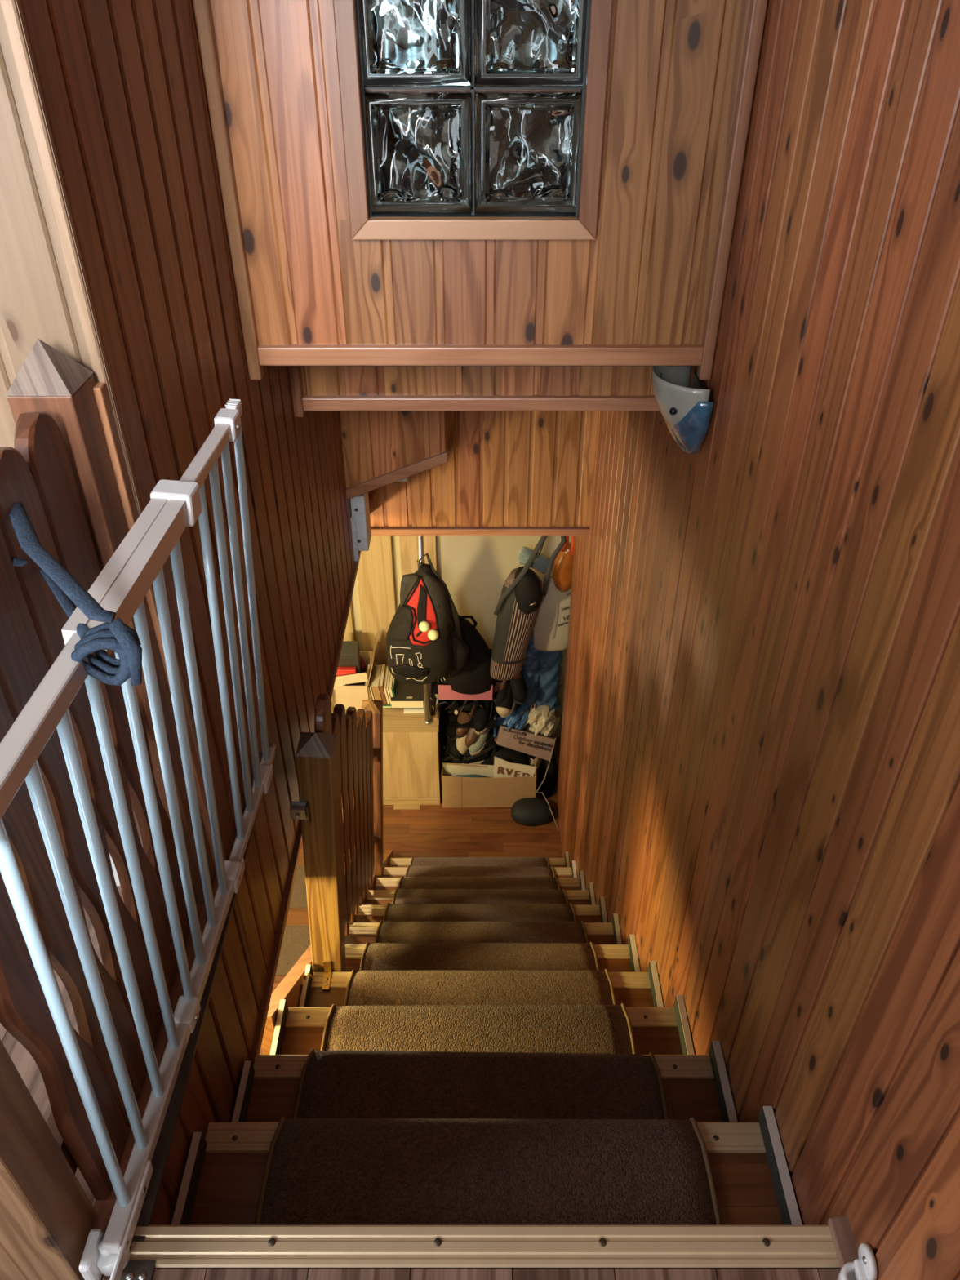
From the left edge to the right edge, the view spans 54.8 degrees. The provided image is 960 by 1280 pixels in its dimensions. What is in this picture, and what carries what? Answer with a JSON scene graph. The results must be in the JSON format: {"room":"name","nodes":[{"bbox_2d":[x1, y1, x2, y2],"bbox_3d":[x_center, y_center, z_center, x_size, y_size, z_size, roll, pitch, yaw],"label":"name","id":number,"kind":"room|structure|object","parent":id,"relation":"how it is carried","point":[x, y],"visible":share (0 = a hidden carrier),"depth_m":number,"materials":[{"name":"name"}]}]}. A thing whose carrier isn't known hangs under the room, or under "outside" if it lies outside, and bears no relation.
{"room":"staircase","nodes":[
{"label":"staircase","id":0,"kind":"room"},
{"bbox_2d":[0,0,226,861],"bbox_3d":[-1.335,-0.464,1.112,1.730,2.150,0.074,0,36,0],"label":"wall","id":1,"kind":"structure","parent":0,"point":[45,294],"depth_m":1.08,"materials":[{"name":"brown wood"}]},
{"bbox_2d":[19,0,361,1225],"bbox_3d":[-0.495,-0.743,1.898,0.074,2.625,3.054,0,36,0],"label":"wall","id":2,"kind":"structure","parent":0,"point":[122,82],"depth_m":1.57,"materials":[{"name":"brown wood"}]},
{"bbox_2d":[192,0,263,380],"bbox_3d":[-0.457,-1.134,1.460,0.025,1.478,0.033,0,36,0],"label":"trim","id":3,"kind":"structure","parent":2,"relation":"attached to","point":[202,8],"depth_m":1.66,"materials":[{"name":"brown wood"}]},
{"bbox_2d":[288,366,305,417],"bbox_3d":[-0.461,-0.888,2.139,0.025,0.775,0.035,0,36,0],"label":"trim","id":4,"kind":"structure","parent":2,"relation":"attached to","point":[295,371],"depth_m":2.31,"materials":[{"name":"brown wood"}]},
{"bbox_2d":[350,492,371,561],"bbox_3d":[-0.444,-0.440,3.446,0.056,0.270,0.132,0,36,0],"label":"bracket","id":5,"kind":"object","parent":2,"relation":"attached to","point":[360,510],"visible":0.92,"depth_m":3.40,"materials":[{"name":"metal"}]},
{"bbox_2d":[338,410,447,499],"bbox_3d":[-0.291,-1.055,2.867,0.358,1.364,0.042,0,36,0],"label":"wall","id":6,"kind":"structure","parent":0,"point":[380,448],"depth_m":3.15,"materials":[{"name":"brown wood"}]},
{"bbox_2d":[259,737,562,1054],"bbox_3d":[-0.700,1.934,4.125,3.400,0.080,4.530,0,36,0],"label":"floor","id":7,"kind":"structure","parent":0,"point":[430,830],"depth_m":5.20,"materials":[{"name":"brown wood"}]},
{"bbox_2d":[275,924,311,975],"bbox_3d":[-1.035,1.537,4.595,0.830,0.008,0.287,0,36,0],"label":"rug","id":8,"kind":"object","parent":7,"relation":"on","point":[296,938],"visible":0.11,"depth_m":4.61,"materials":[{"name":"carpet"}]},
{"bbox_2d":[288,865,307,908],"bbox_3d":[-1.035,1.307,4.910,0.830,0.008,0.278,0,36,0],"label":"rug","id":9,"kind":"object","parent":7,"relation":"on","point":[299,896],"visible":0.03,"depth_m":4.88,"materials":[{"name":"carpet"}]},
{"bbox_2d":[330,695,440,804],"bbox_3d":[-0.688,0.569,5.427,0.924,0.591,0.518,0,36,0],"label":"base cabinet","id":10,"kind":"object","parent":7,"relation":"on","point":[411,773],"visible":0.31,"depth_m":5.20,"materials":[{"name":"beige wood"}]},
{"bbox_2d":[332,631,377,709],"bbox_3d":[-0.700,0.170,5.206,0.245,0.316,0.326,0,36,0],"label":"carton","id":11,"kind":"object","parent":10,"relation":"on","point":[347,695],"visible":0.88,"depth_m":5.10,"materials":[{"name":"cardboard"}]},
{"bbox_2d":[336,666,356,676],"bbox_3d":[-0.739,0.183,5.108,0.110,0.065,0.049,0,36,0],"label":"box","id":12,"kind":"object","parent":11,"relation":"in","point":[341,671],"visible":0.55,"depth_m":5.09,"materials":[{"name":"red"}]},
{"bbox_2d":[342,681,364,685],"bbox_3d":[-0.669,0.263,5.228,0.222,0.104,0.114,0,36,0],"label":"cloth","id":13,"kind":"object","parent":11,"relation":"in","point":[362,683],"visible":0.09,"depth_m":5.18,"materials":[{"name":"black"}]},
{"bbox_2d":[338,640,360,673],"bbox_3d":[-0.727,0.123,5.168,0.110,0.254,0.145,-2,36,-3],"label":"box","id":14,"kind":"object","parent":13,"relation":"on","point":[349,656],"visible":0.63,"depth_m":5.09,"materials":[{"name":"grey"}]},
{"bbox_2d":[368,656,376,683],"bbox_3d":[-0.604,0.219,5.232,0.041,0.206,0.211,0,36,0],"label":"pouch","id":15,"kind":"object","parent":10,"relation":"on","point":[374,666],"visible":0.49,"depth_m":5.14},
{"bbox_2d":[382,706,438,719],"bbox_3d":[-0.445,0.380,5.174,0.425,0.012,0.171,1,36,2],"label":"board","id":16,"kind":"object","parent":10,"relation":"on","point":[388,713],"visible":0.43,"depth_m":5.12,"materials":[{"name":"brown wood"}]},
{"bbox_2d":[382,703,391,707],"bbox_3d":[-0.528,0.315,5.241,0.177,0.015,0.200,0,36,0],"label":"book","id":17,"kind":"object","parent":16,"relation":"on","point":[387,705],"visible":0.16,"depth_m":5.16,"materials":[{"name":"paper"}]},
{"bbox_2d":[371,664,382,700],"bbox_3d":[-0.569,0.249,5.207,0.057,0.130,0.203,0,36,0],"label":"book","id":18,"kind":"object","parent":17,"relation":"on","point":[375,686],"visible":0.64,"depth_m":5.13,"materials":[{"name":"paper"}]},
{"bbox_2d":[378,664,386,704],"bbox_3d":[-0.537,0.247,5.206,0.040,0.133,0.203,0,36,0],"label":"book","id":19,"kind":"object","parent":17,"relation":"on","point":[383,666],"visible":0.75,"depth_m":5.14,"materials":[{"name":"paper"}]},
{"bbox_2d":[382,666,390,704],"bbox_3d":[-0.517,0.253,5.210,0.031,0.121,0.203,0,36,0],"label":"book","id":20,"kind":"object","parent":17,"relation":"on","point":[387,668],"visible":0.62,"depth_m":5.14,"materials":[{"name":"paper"}]},
{"bbox_2d":[423,697,440,706],"bbox_3d":[-0.351,0.310,5.237,0.258,0.008,0.200,-1,36,-1],"label":"book","id":21,"kind":"object","parent":17,"relation":"on","point":[437,702],"visible":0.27,"depth_m":5.17,"materials":[{"name":"paper"}]},
{"bbox_2d":[391,680,424,708],"bbox_3d":[-0.402,0.266,5.239,0.180,0.056,0.305,0,36,0],"label":"book","id":22,"kind":"object","parent":21,"relation":"on","point":[408,695],"visible":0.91,"depth_m":5.13,"materials":[{"name":"paper"}]},
{"bbox_2d":[404,706,424,713],"bbox_3d":[-0.344,0.351,5.196,0.155,0.010,0.175,0,36,0],"label":"book","id":23,"kind":"object","parent":16,"relation":"on","point":[406,710],"visible":0.27,"depth_m":5.13,"materials":[{"name":"paper"}]},
{"bbox_2d":[429,681,436,715],"bbox_3d":[-0.268,0.289,5.064,0.050,0.267,0.091,-28,45,-33],"label":"folded umbrella","id":24,"kind":"object","parent":16,"relation":"on","point":[433,698],"visible":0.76,"depth_m":5.05,"materials":[{"name":"black"}]},
{"bbox_2d":[416,535,432,724],"bbox_3d":[-0.286,-0.117,4.653,0.048,1.430,0.079,0,36,0],"label":"chrome pole","id":25,"kind":"object","parent":10,"relation":"on","point":[428,720],"visible":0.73,"depth_m":4.93,"materials":[{"name":"silver metal"}]},
{"bbox_2d":[386,552,469,684],"bbox_3d":[-0.262,-0.087,4.545,0.421,0.712,0.239,0,36,0],"label":"backpack","id":26,"kind":"object","parent":25,"relation":"hanging from","point":[412,657],"visible":0.99,"depth_m":4.50,"materials":[{"name":"black fabric"}]},
{"bbox_2d":[418,621,430,631],"bbox_3d":[-0.266,-0.065,4.435,0.054,0.054,0.053,0,36,0],"label":"tennis ball","id":27,"kind":"object","parent":26,"relation":"in","point":[424,626],"visible":1,"depth_m":4.42,"materials":[{"name":"fabric"}]},
{"bbox_2d":[393,804,419,809],"bbox_3d":[-0.425,0.969,5.375,0.150,0.006,0.037,0,36,0],"label":"wedge","id":28,"kind":"object","parent":7,"relation":"on","point":[397,806],"visible":1,"depth_m":5.37,"materials":[{"name":"brown wood"}]},
{"bbox_2d":[437,694,497,787],"bbox_3d":[-0.070,0.509,5.407,0.326,0.713,0.320,0,36,0],"label":"shoe rack","id":29,"kind":"object","parent":7,"relation":"on","point":[444,722],"visible":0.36,"depth_m":5.26,"materials":[{"name":"metal"}]},
{"bbox_2d":[439,746,451,761],"bbox_3d":[-0.152,0.610,5.346,0.255,0.137,0.098,-12,38,-16],"label":"shoe","id":30,"kind":"object","parent":29,"relation":"on","point":[444,755],"visible":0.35,"depth_m":5.31,"materials":[{"name":"grey"}]},
{"bbox_2d":[441,728,462,760],"bbox_3d":[-0.169,0.559,5.334,0.098,0.207,0.235,-19,40,-24],"label":"shoe","id":31,"kind":"object","parent":29,"relation":"on","point":[454,753],"visible":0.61,"depth_m":5.29,"materials":[{"name":"grey"}]},
{"bbox_2d":[444,699,461,740],"bbox_3d":[-0.155,0.437,5.314,0.100,0.174,0.248,2,36,3],"label":"shoe","id":32,"kind":"object","parent":29,"relation":"on","point":[451,733],"visible":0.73,"depth_m":5.27,"materials":[{"name":"grey"}]},
{"bbox_2d":[441,699,479,714],"bbox_3d":[-0.115,0.390,5.345,0.255,0.137,0.098,-6,37,-9],"label":"shoe","id":33,"kind":"object","parent":29,"relation":"on","point":[468,708],"visible":0.47,"depth_m":5.31,"materials":[{"name":"grey"}]},
{"bbox_2d":[455,712,470,754],"bbox_3d":[-0.097,0.529,5.325,0.108,0.240,0.206,7,37,9],"label":"shoe","id":34,"kind":"object","parent":29,"relation":"on","point":[461,747],"visible":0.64,"depth_m":5.28,"materials":[{"name":"beige leather"}]},
{"bbox_2d":[437,648,493,700],"bbox_3d":[-0.079,0.190,5.136,0.297,0.125,0.301,0,36,0],"label":"shoe box","id":35,"kind":"object","parent":29,"relation":"on","point":[445,691],"visible":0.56,"depth_m":5.03,"materials":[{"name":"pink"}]},
{"bbox_2d":[434,676,447,697],"bbox_3d":[-0.173,0.235,5.079,0.275,0.105,0.101,-9,37,-12],"label":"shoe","id":36,"kind":"object","parent":35,"relation":"in","point":[443,681],"visible":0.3,"depth_m":5.04,"materials":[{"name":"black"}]},
{"bbox_2d":[446,614,496,694],"bbox_3d":[-0.047,0.068,4.929,0.276,0.471,0.215,0,36,0],"label":"black rucksack","id":37,"kind":"object","parent":35,"relation":"on","point":[474,678],"visible":0.64,"depth_m":4.90,"materials":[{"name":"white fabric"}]},
{"bbox_2d":[492,680,506,694],"bbox_3d":[0.010,0.240,5.115,0.280,0.107,0.101,6,37,9],"label":"shoe","id":38,"kind":"object","parent":35,"relation":"in","point":[499,686],"visible":0.2,"depth_m":5.06,"materials":[{"name":"brown leather"}]},
{"bbox_2d":[455,699,475,737],"bbox_3d":[-0.081,0.430,5.308,0.099,0.156,0.253,13,38,18],"label":"shoe","id":39,"kind":"object","parent":29,"relation":"in","point":[464,717],"visible":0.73,"depth_m":5.26,"materials":[{"name":"brown leather"}]},
{"bbox_2d":[440,699,495,728],"bbox_3d":[-0.068,0.407,5.345,0.310,0.010,0.300,0,36,0],"label":"shelf","id":40,"kind":"object","parent":29,"relation":"attached to","point":[445,723],"depth_m":5.25,"materials":[{"name":"black"}]},
{"bbox_2d":[440,740,495,746],"bbox_3d":[-0.068,0.520,5.428,0.310,0.010,0.300,0,36,0],"label":"shelf","id":41,"kind":"object","parent":29,"relation":"attached to","point":[492,744],"depth_m":5.31,"materials":[{"name":"black"}]},
{"bbox_2d":[447,750,490,764],"bbox_3d":[-0.062,0.667,5.374,0.256,0.112,0.098,-6,37,-8],"label":"shoe","id":42,"kind":"object","parent":29,"relation":"on","point":[478,760],"visible":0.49,"depth_m":5.35,"materials":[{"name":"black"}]},
{"bbox_2d":[465,702,485,747],"bbox_3d":[-0.018,0.483,5.312,0.104,0.215,0.231,19,40,24],"label":"shoe","id":43,"kind":"object","parent":29,"relation":"on","point":[472,737],"visible":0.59,"depth_m":5.26,"materials":[{"name":"brown leather"}]},
{"bbox_2d":[468,728,490,755],"bbox_3d":[0.008,0.531,5.334,0.098,0.181,0.246,19,40,24],"label":"shoe","id":44,"kind":"object","parent":29,"relation":"on","point":[475,748],"visible":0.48,"depth_m":5.29,"materials":[{"name":"grey"}]},
{"bbox_2d":[462,728,497,759],"bbox_3d":[-0.002,0.599,5.346,0.255,0.144,0.099,-17,39,-21],"label":"shoe","id":45,"kind":"object","parent":29,"relation":"in","point":[467,756],"visible":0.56,"depth_m":5.32,"materials":[{"name":"grey"}]},
{"bbox_2d":[472,698,493,734],"bbox_3d":[0.015,0.402,5.287,0.098,0.167,0.251,6,37,8],"label":"shoe","id":46,"kind":"object","parent":29,"relation":"on","point":[482,716],"visible":0.82,"depth_m":5.24,"materials":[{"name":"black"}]},
{"bbox_2d":[495,680,515,717],"bbox_3d":[0.147,0.308,5.127,0.106,0.204,0.188,9,37,12],"label":"shoe","id":47,"kind":"object","parent":29,"relation":"on","point":[505,708],"visible":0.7,"depth_m":5.08,"materials":[{"name":"beige"}]},
{"bbox_2d":[493,678,513,705],"bbox_3d":[0.132,0.232,5.126,0.101,0.211,0.227,9,37,12],"label":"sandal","id":48,"kind":"object","parent":47,"relation":"on","point":[500,695],"visible":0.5,"depth_m":5.07,"materials":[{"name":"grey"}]},
{"bbox_2d":[510,671,527,705],"bbox_3d":[0.196,0.219,5.128,0.101,0.211,0.228,-12,38,-16],"label":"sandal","id":49,"kind":"object","parent":47,"relation":"on","point":[518,688],"visible":0.58,"depth_m":5.08,"materials":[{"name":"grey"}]},
{"bbox_2d":[441,758,536,807],"bbox_3d":[0.050,0.827,5.360,0.537,0.254,0.151,0,36,0],"label":"cardboard box","id":50,"kind":"object","parent":7,"relation":"on","point":[456,791],"visible":0.89,"depth_m":5.30,"materials":[{"name":"brown cardboard"}]},
{"bbox_2d":[441,762,493,777],"bbox_3d":[-0.063,0.740,5.351,0.314,0.142,0.064,0,36,0],"label":"tray","id":51,"kind":"object","parent":50,"relation":"in","point":[449,769],"visible":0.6,"depth_m":5.32,"materials":[{"name":"beige"}]},
{"bbox_2d":[493,755,536,777],"bbox_3d":[0.200,0.740,5.277,0.247,0.186,0.030,0,36,0],"label":"box","id":52,"kind":"object","parent":50,"relation":"in","point":[502,768],"visible":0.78,"depth_m":5.28,"materials":[{"name":"beige"}]},
{"bbox_2d":[155,849,839,1274],"bbox_3d":[-0.014,1.014,3.146,0.995,2.560,2.890,0,36,0],"label":"staircase","id":53,"kind":"structure","parent":7,"relation":"on","point":[221,1183],"depth_m":1.81,"materials":[{"name":"brown wood"}]},
{"bbox_2d":[321,960,332,990],"bbox_3d":[-0.413,0.901,2.487,0.020,0.046,0.058,0,36,0],"label":"bracket","id":54,"kind":"object","parent":53,"relation":"attached to","point":[326,964],"visible":1,"depth_m":2.50,"materials":[{"name":"gold metal"}]},
{"bbox_2d":[295,693,383,971],"bbox_3d":[-0.425,0.615,3.127,0.140,1.943,1.317,-2,36,-2],"label":"balustrade","id":55,"kind":"object","parent":53,"relation":"on","point":[340,764],"visible":0.98,"depth_m":2.48,"materials":[{"name":"brown wood"}]},
{"bbox_2d":[289,800,311,825],"bbox_3d":[-0.417,0.405,2.146,0.042,0.062,0.030,0,36,0],"label":"latch","id":56,"kind":"object","parent":55,"relation":"attached to","point":[298,810],"visible":1,"depth_m":2.13,"materials":[{"name":"brown"}]},
{"bbox_2d":[320,1003,636,1053],"bbox_3d":[-0.004,0.947,2.114,0.717,0.044,0.256,0,36,0],"label":"mat","id":57,"kind":"object","parent":53,"relation":"on","point":[597,1028],"visible":0.58,"depth_m":2.15,"materials":[{"name":"carpet"}]},
{"bbox_2d":[359,942,599,970],"bbox_3d":[-0.002,1.011,2.761,0.717,0.044,0.256,0,36,0],"label":"mat","id":58,"kind":"object","parent":53,"relation":"on","point":[375,956],"visible":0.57,"depth_m":2.80,"materials":[{"name":"carpet"}]},
{"bbox_2d":[398,875,559,889],"bbox_3d":[-0.004,1.139,4.056,0.717,0.044,0.256,0,36,0],"label":"mat","id":59,"kind":"object","parent":53,"relation":"on","point":[406,882],"visible":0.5,"depth_m":4.11,"materials":[{"name":"carpet"}]},
{"bbox_2d":[382,902,576,921],"bbox_3d":[-0.001,1.075,3.409,0.717,0.044,0.256,0,36,0],"label":"mat","id":60,"kind":"object","parent":53,"relation":"on","point":[393,912],"visible":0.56,"depth_m":3.45,"materials":[{"name":"carpet"}]},
{"bbox_2d":[409,856,549,866],"bbox_3d":[-0.002,1.202,4.704,0.717,0.044,0.256,0,36,0],"label":"mat","id":61,"kind":"object","parent":53,"relation":"on","point":[415,861],"visible":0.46,"depth_m":4.76,"materials":[{"name":"carpet"}]},
{"bbox_2d":[343,968,616,1005],"bbox_3d":[0.000,0.979,2.437,0.717,0.044,0.256,0,36,0],"label":"mat","id":62,"kind":"object","parent":53,"relation":"on","point":[369,987],"visible":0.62,"depth_m":2.47,"materials":[{"name":"carpet"}]},
{"bbox_2d":[391,888,568,904],"bbox_3d":[0.001,1.107,3.732,0.717,0.044,0.256,0,36,0],"label":"mat","id":63,"kind":"object","parent":53,"relation":"on","point":[401,895],"visible":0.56,"depth_m":3.78,"materials":[{"name":"carpet"}]},
{"bbox_2d":[404,865,555,877],"bbox_3d":[0.000,1.171,4.380,0.717,0.044,0.256,0,36,0],"label":"mat","id":64,"kind":"object","parent":53,"relation":"on","point":[411,871],"visible":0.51,"depth_m":4.43,"materials":[{"name":"carpet"}]},
{"bbox_2d":[293,1048,668,1119],"bbox_3d":[0.001,0.915,1.790,0.717,0.044,0.256,0,36,1],"label":"mat","id":65,"kind":"object","parent":53,"relation":"on","point":[333,1084],"visible":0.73,"depth_m":1.81,"materials":[{"name":"carpet"}]},
{"bbox_2d":[374,920,588,943],"bbox_3d":[0.005,1.043,3.085,0.717,0.044,0.256,0,36,0],"label":"mat","id":66,"kind":"object","parent":53,"relation":"on","point":[394,931],"visible":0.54,"depth_m":3.13,"materials":[{"name":"carpet"}]},
{"bbox_2d":[255,1115,721,1225],"bbox_3d":[0.013,0.884,1.466,0.717,0.044,0.256,0,36,0],"label":"mat","id":67,"kind":"object","parent":53,"relation":"on","point":[318,1171],"visible":0.77,"depth_m":1.48,"materials":[{"name":"carpet"}]},
{"bbox_2d":[490,745,529,765],"bbox_3d":[0.185,0.728,5.418,0.263,0.231,0.143,0,36,0],"label":"pouch","id":68,"kind":"object","parent":7,"relation":"on","point":[508,754],"visible":0.4,"depth_m":5.34,"materials":[{"name":"fabric"}]},
{"bbox_2d":[528,754,542,770],"bbox_3d":[0.315,0.698,5.434,0.080,0.169,0.190,19,40,24],"label":"shoe","id":69,"kind":"object","parent":68,"relation":"in","point":[538,760],"visible":0.33,"depth_m":5.41,"materials":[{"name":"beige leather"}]},
{"bbox_2d":[511,797,555,826],"bbox_3d":[0.304,0.974,5.292,0.250,0.100,0.171,0,36,0],"label":"bag","id":70,"kind":"object","parent":7,"relation":"on","point":[526,811],"visible":0.96,"depth_m":5.25,"materials":[{"name":"black"}]},
{"bbox_2d":[535,750,557,798],"bbox_3d":[0.391,0.776,5.458,0.133,0.221,0.218,0,36,0],"label":"bag","id":71,"kind":"object","parent":7,"relation":"on","point":[547,788],"visible":0.7,"depth_m":5.40,"materials":[{"name":"fabric"}]},
{"bbox_2d":[494,724,555,760],"bbox_3d":[0.258,0.582,5.308,0.351,0.268,0.142,0,36,0],"label":"shoe box","id":72,"kind":"object","parent":71,"relation":"on","point":[524,740],"visible":0.99,"depth_m":5.25,"materials":[{"name":"brown"}]},
{"bbox_2d":[493,702,529,737],"bbox_3d":[0.183,0.447,5.305,0.190,0.224,0.275,20,40,25],"label":"bag","id":73,"kind":"object","parent":72,"relation":"on","point":[517,719],"visible":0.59,"depth_m":5.24,"materials":[{"name":"plastic"}]},
{"bbox_2d":[520,628,540,706],"bbox_3d":[0.271,0.157,5.177,0.160,0.526,0.129,0,36,0],"label":"garment","id":74,"kind":"object","parent":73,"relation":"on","point":[531,664],"visible":0.54,"depth_m":5.14,"materials":[{"name":"fabric"}]},
{"bbox_2d":[525,702,559,736],"bbox_3d":[0.356,0.467,5.326,0.164,0.226,0.234,19,40,25],"label":"bag","id":75,"kind":"object","parent":72,"relation":"on","point":[541,720],"visible":0.9,"depth_m":5.26,"materials":[{"name":"plastic"}]},
{"bbox_2d":[535,650,562,712],"bbox_3d":[0.389,0.116,5.146,0.132,0.727,0.156,21,41,26],"label":"garment","id":76,"kind":"object","parent":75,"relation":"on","point":[548,687],"visible":0.52,"depth_m":5.17,"materials":[{"name":"fabric"}]},
{"bbox_2d":[0,751,840,1279],"bbox_3d":[-0.820,0.941,1.167,2.760,0.214,2.120,0,36,0],"label":"floor","id":77,"kind":"structure","parent":0,"point":[170,1246],"depth_m":1.21,"materials":[{"name":"brown"}]},
{"bbox_2d":[0,338,216,1279],"bbox_3d":[-0.562,0.192,1.127,0.150,1.069,0.667,2,36,2],"label":"balustrade","id":78,"kind":"object","parent":77,"relation":"on","point":[60,467],"visible":0.62,"depth_m":1.12,"materials":[{"name":"brown wood"}]},
{"bbox_2d":[109,853,119,885],"bbox_3d":[-0.815,0.183,1.505,0.330,0.640,0.034,0,36,0],"label":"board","id":79,"kind":"object","parent":77,"relation":"on","point":[114,871],"visible":0.02,"depth_m":1.66,"materials":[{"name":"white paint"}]},
{"bbox_2d":[0,398,275,1279],"bbox_3d":[-0.423,0.216,1.308,0.104,0.820,0.973,2,36,3],"label":"safety gate","id":80,"kind":"object","parent":77,"relation":"on","point":[121,588],"visible":0.98,"depth_m":1.17,"materials":[{"name":"white metal"}]},
{"bbox_2d":[8,502,142,685],"bbox_3d":[-0.438,-0.049,0.956,0.068,0.116,0.276,-30,46,-35],"label":"cloth","id":81,"kind":"object","parent":80,"relation":"attached to","point":[116,636],"visible":1,"depth_m":0.91,"materials":[{"name":"blue fabric"}]},
{"bbox_2d":[96,1248,130,1275],"bbox_3d":[-0.470,0.786,1.183,0.040,0.030,0.039,0,36,0],"label":"cup","id":82,"kind":"object","parent":80,"relation":"on","point":[105,1261],"depth_m":1.17,"materials":[{"name":"white plastic"}]},
{"bbox_2d":[827,1214,858,1269],"bbox_3d":[0.480,0.867,1.099,0.037,0.014,0.338,0,36,0],"label":"batten","id":83,"kind":"object","parent":77,"relation":"on","point":[842,1233],"visible":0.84,"depth_m":1.21,"materials":[{"name":"brown wood"}]},
{"bbox_2d":[342,535,571,737],"bbox_3d":[-0.700,-0.302,5.199,3.400,2.268,0.100,0,36,0],"label":"wall","id":84,"kind":"structure","parent":0,"point":[474,570],"depth_m":5.14,"materials":[{"name":"beige paint"}]},
{"bbox_2d":[365,63,580,93],"bbox_3d":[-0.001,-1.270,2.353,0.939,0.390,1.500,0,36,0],"label":"muntin","id":85,"kind":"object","parent":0,"point":[474,64],"depth_m":1.64,"materials":[{"name":"metal"}]},
{"bbox_2d":[300,55,654,395],"bbox_3d":[0.033,-0.919,2.159,1.025,0.750,0.046,0,36,0],"label":"wall","id":86,"kind":"structure","parent":0,"point":[316,380],"depth_m":2.33,"materials":[{"name":"brown wood"}]},
{"bbox_2d":[302,395,659,410],"bbox_3d":[0.000,-0.611,2.366,0.928,0.035,0.054,0,36,0],"label":"trim","id":87,"kind":"structure","parent":86,"relation":"attached to","point":[340,402],"depth_m":2.34,"materials":[{"name":"brown wood"}]},
{"bbox_2d":[210,0,750,345],"bbox_3d":[0.025,-1.170,1.468,0.989,1.430,0.047,0,36,0],"label":"wall","id":88,"kind":"structure","parent":0,"point":[673,71],"depth_m":1.72,"materials":[{"name":"brown wood"}]},
{"bbox_2d":[333,0,612,239],"bbox_3d":[-0.012,-1.049,1.570,0.456,0.673,0.111,0,36,0],"label":"window","id":89,"kind":"structure","parent":88,"relation":"in","point":[409,155],"depth_m":1.63,"materials":[{"name":"clear glass"}]},
{"bbox_2d":[257,343,702,365],"bbox_3d":[0.003,-0.584,1.880,0.929,0.038,0.052,0,36,0],"label":"trim","id":90,"kind":"structure","parent":88,"relation":"attached to","point":[292,354],"depth_m":1.86,"materials":[{"name":"brown wood"}]},
{"bbox_2d":[262,365,697,366],"bbox_3d":[0.000,-0.957,2.457,2.000,0.040,1.200,0,36,0],"label":"floor","id":91,"kind":"structure","parent":0,"point":[263,366],"depth_m":1.98,"materials":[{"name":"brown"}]},
{"bbox_2d":[368,410,598,527],"bbox_3d":[0.007,-1.174,3.358,0.995,1.750,0.048,0,36,0],"label":"wall","id":92,"kind":"structure","parent":0,"point":[509,468],"depth_m":3.71,"materials":[{"name":"brown wood"}]},
{"bbox_2d":[370,526,589,535],"bbox_3d":[-0.001,-0.464,3.865,0.928,0.030,0.065,0,36,0],"label":"trim","id":93,"kind":"structure","parent":92,"relation":"attached to","point":[385,531],"depth_m":3.84,"materials":[{"name":"brown wood"}]},
{"bbox_2d":[556,0,959,1279],"bbox_3d":[0.507,0.346,2.206,0.065,4.748,4.499,0,36,-1],"label":"wall","id":94,"kind":"structure","parent":0,"point":[759,769],"depth_m":1.32,"materials":[{"name":"brown wood"}]},
{"bbox_2d":[535,737,559,831],"bbox_3d":[0.380,0.810,5.200,0.127,0.404,0.336,0,36,0],"label":"cable","id":95,"kind":"object","parent":94,"relation":"attached to","point":[555,738],"visible":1,"depth_m":5.22,"materials":[{"name":"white plastic"}]},
{"bbox_2d":[652,365,713,454],"bbox_3d":[0.414,-0.486,1.984,0.112,0.193,0.236,0,36,0],"label":"wall lamp","id":96,"kind":"object","parent":94,"relation":"attached to","point":[686,411],"visible":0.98,"depth_m":1.91,"materials":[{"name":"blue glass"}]},
{"bbox_2d":[697,0,768,380],"bbox_3d":[0.457,-1.134,1.460,0.024,1.478,0.033,0,36,0],"label":"trim","id":97,"kind":"structure","parent":94,"relation":"attached to","point":[757,8],"depth_m":1.66,"materials":[{"name":"brown wood"}]},
{"bbox_2d":[837,1243,876,1279],"bbox_3d":[0.468,0.784,1.152,0.038,0.054,0.053,0,36,0],"label":"bracket","id":98,"kind":"object","parent":94,"relation":"attached to","point":[864,1268],"visible":1,"depth_m":1.15,"materials":[{"name":"white plastic"}]},
{"bbox_3d":[-0.675,0.181,2.829,3.450,0.255,4.500,0,36,0],"label":"ceiling","id":99,"kind":"structure","parent":0,"visible":0},
{"bbox_3d":[0.350,-0.700,4.303,0.500,0.109,0.020,0,36,0],"label":"rail","id":100,"kind":"object","parent":99,"relation":"attached to","visible":0},
{"bbox_2d":[489,535,566,680],"bbox_3d":[0.225,-0.224,4.613,0.353,1.058,0.204,12,38,16],"label":"striped bag","id":101,"kind":"object","parent":100,"relation":"hanging from","point":[517,606],"visible":0.96,"depth_m":4.64,"materials":[{"name":"fabric"}]},
{"bbox_2d":[517,541,551,573],"bbox_3d":[0.270,-0.538,4.600,0.164,0.524,0.227,23,42,28],"label":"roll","id":102,"kind":"object","parent":100,"relation":"hanging from","point":[540,562],"visible":0.65,"depth_m":4.67,"materials":[{"name":"fabric"}]},
{"bbox_2d":[533,569,571,651],"bbox_3d":[0.414,-0.319,4.674,0.256,0.965,0.139,0,36,0],"label":"tote","id":103,"kind":"object","parent":100,"relation":"hanging from","point":[551,626],"visible":0.76,"depth_m":4.83,"materials":[{"name":"grey fabric"}]},
{"bbox_2d":[551,535,574,592],"bbox_3d":[0.425,-0.477,4.536,0.133,0.546,0.111,0,36,0],"label":"bag","id":104,"kind":"object","parent":100,"relation":"hanging from","point":[562,566],"visible":0.6,"depth_m":4.58,"materials":[{"name":"brown"}]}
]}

